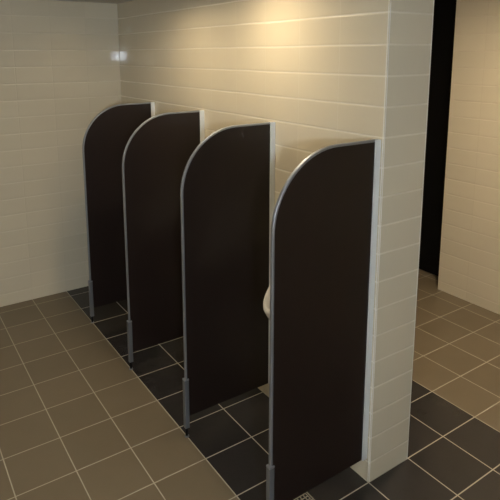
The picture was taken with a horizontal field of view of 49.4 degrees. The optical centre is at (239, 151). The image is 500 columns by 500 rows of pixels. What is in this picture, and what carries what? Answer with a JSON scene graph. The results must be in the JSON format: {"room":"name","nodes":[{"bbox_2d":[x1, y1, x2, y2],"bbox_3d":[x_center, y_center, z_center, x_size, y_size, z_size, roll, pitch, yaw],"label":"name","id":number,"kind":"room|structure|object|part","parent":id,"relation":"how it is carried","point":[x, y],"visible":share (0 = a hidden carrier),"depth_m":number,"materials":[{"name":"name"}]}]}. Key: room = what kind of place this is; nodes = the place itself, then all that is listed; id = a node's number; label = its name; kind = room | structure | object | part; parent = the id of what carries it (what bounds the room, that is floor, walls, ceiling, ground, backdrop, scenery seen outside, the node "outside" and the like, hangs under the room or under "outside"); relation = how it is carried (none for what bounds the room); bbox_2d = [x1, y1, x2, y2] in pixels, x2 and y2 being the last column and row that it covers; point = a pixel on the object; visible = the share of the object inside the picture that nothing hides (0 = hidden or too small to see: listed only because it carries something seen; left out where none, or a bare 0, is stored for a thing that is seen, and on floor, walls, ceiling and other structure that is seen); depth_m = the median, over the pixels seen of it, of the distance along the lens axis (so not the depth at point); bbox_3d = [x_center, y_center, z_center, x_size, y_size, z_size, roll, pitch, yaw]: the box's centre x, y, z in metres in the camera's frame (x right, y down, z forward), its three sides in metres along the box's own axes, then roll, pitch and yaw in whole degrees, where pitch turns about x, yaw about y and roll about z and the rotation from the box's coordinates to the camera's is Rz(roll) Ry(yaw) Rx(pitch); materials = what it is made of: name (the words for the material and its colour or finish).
{"room":"public restroom","nodes":[
{"label":"public restroom","id":0,"kind":"room"},
{"bbox_2d":[0,0,120,306],"bbox_3d":[-1.275,-0.138,5.071,6.000,2.745,0.240,-7,12,-33],"label":"wall","id":1,"kind":"structure","parent":0,"point":[60,60],"depth_m":4.69,"materials":[{"name":"beige tile"}]},
{"bbox_2d":[52,0,132,3],"bbox_3d":[-0.635,-0.783,1.507,3.300,0.120,6.720,-7,12,-33],"label":"ceiling","id":2,"kind":"structure","parent":0,"point":[92,1],"depth_m":4.62,"materials":[{"name":"paint"}]},
{"bbox_2d":[0,269,499,499],"bbox_3d":[0.495,1.719,2.717,6.000,0.090,6.720,-7,12,-33],"label":"floor","id":3,"kind":"structure","parent":0,"point":[76,423],"depth_m":3.23,"materials":[{"name":"tile"}]},
{"bbox_2d":[82,102,154,322],"bbox_3d":[-0.942,0.488,4.392,0.613,1.749,0.031,-7,12,-33],"label":"privacy screen","id":4,"kind":"object","parent":3,"relation":"on","point":[105,139],"visible":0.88,"depth_m":4.30,"materials":[{"name":"laminate"}]},
{"bbox_3d":[-1.184,1.178,4.351,0.027,0.294,0.026,-7,12,-33],"label":"leg","id":5,"kind":"part","parent":4,"relation":"part of","materials":[{"name":"grey metal"}]},
{"bbox_2d":[122,110,204,369],"bbox_3d":[-0.501,0.604,3.741,0.613,1.749,0.031,-7,12,-33],"label":"privacy screen","id":6,"kind":"object","parent":3,"relation":"on","point":[157,153],"visible":0.88,"depth_m":3.68,"materials":[{"name":"laminate"}]},
{"bbox_3d":[-0.742,1.293,3.700,0.027,0.294,0.026,-7,12,-33],"label":"leg","id":7,"kind":"part","parent":6,"relation":"part of","materials":[{"name":"grey metal"}]},
{"bbox_2d":[180,122,274,437],"bbox_3d":[-0.054,0.721,3.083,0.613,1.749,0.031,-7,12,-33],"label":"privacy screen","id":8,"kind":"object","parent":3,"relation":"on","point":[227,190],"visible":0.9,"depth_m":3.05,"materials":[{"name":"laminate"}]},
{"bbox_3d":[-0.296,1.410,3.042,0.027,0.294,0.026,-7,12,-33],"label":"leg","id":9,"kind":"part","parent":8,"relation":"part of","materials":[{"name":"grey metal"}]},
{"bbox_2d":[294,492,313,499],"bbox_3d":[0.295,1.683,2.652,0.099,0.003,0.099,-7,12,-33],"label":"floor drain","id":10,"kind":"object","parent":3,"relation":"on","point":[306,496],"visible":0.45,"depth_m":2.65,"materials":[{"name":"metal"}]},
{"bbox_2d":[266,139,380,499],"bbox_3d":[0.379,0.834,2.444,0.613,1.749,0.031,-7,12,-33],"label":"privacy screen","id":11,"kind":"object","parent":3,"relation":"on","point":[323,236],"visible":1,"depth_m":2.41,"materials":[{"name":"brown laminate"}]},
{"bbox_3d":[0.137,1.523,2.403,0.027,0.294,0.026,-7,12,-33],"label":"leg","id":12,"kind":"part","parent":11,"relation":"part of","materials":[{"name":"grey metal"}]},
{"bbox_2d":[117,0,433,481],"bbox_3d":[-0.093,0.076,3.859,0.298,2.745,3.119,-7,12,-33],"label":"wall","id":13,"kind":"structure","parent":0,"point":[314,69],"depth_m":2.77,"materials":[{"name":"beige tile"}]},
{"bbox_2d":[263,285,269,319],"bbox_3d":[0.276,0.736,2.841,0.331,0.735,0.320,-7,12,-33],"label":"urinal","id":14,"kind":"object","parent":13,"relation":"attached to","point":[266,303],"visible":0.07,"depth_m":2.82,"materials":[{"name":"ceramic"}]},
{"bbox_2d":[367,0,390,481],"bbox_3d":[0.651,0.400,2.522,0.010,2.572,0.010,-7,12,-33],"label":"trim","id":15,"kind":"structure","parent":13,"relation":"attached to","point":[389,0],"depth_m":2.51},
{"bbox_2d":[407,0,433,453],"bbox_3d":[0.892,0.371,2.680,0.010,2.572,0.010,-7,12,-33],"label":"trim","id":16,"kind":"structure","parent":13,"relation":"attached to","point":[433,0],"depth_m":2.67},
{"bbox_2d":[438,0,499,314],"bbox_3d":[3.101,0.207,3.075,0.240,2.745,4.251,-7,12,-33],"label":"wall","id":17,"kind":"structure","parent":0,"point":[469,264],"depth_m":4.55,"materials":[{"name":"beige tile"}]},
{"bbox_2d":[419,0,456,275],"bbox_3d":[1.804,-0.178,5.247,0.048,2.733,1.020,-7,12,-33],"label":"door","id":18,"kind":"structure","parent":17,"relation":"in","point":[444,16],"depth_m":5.11,"materials":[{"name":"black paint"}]}
]}

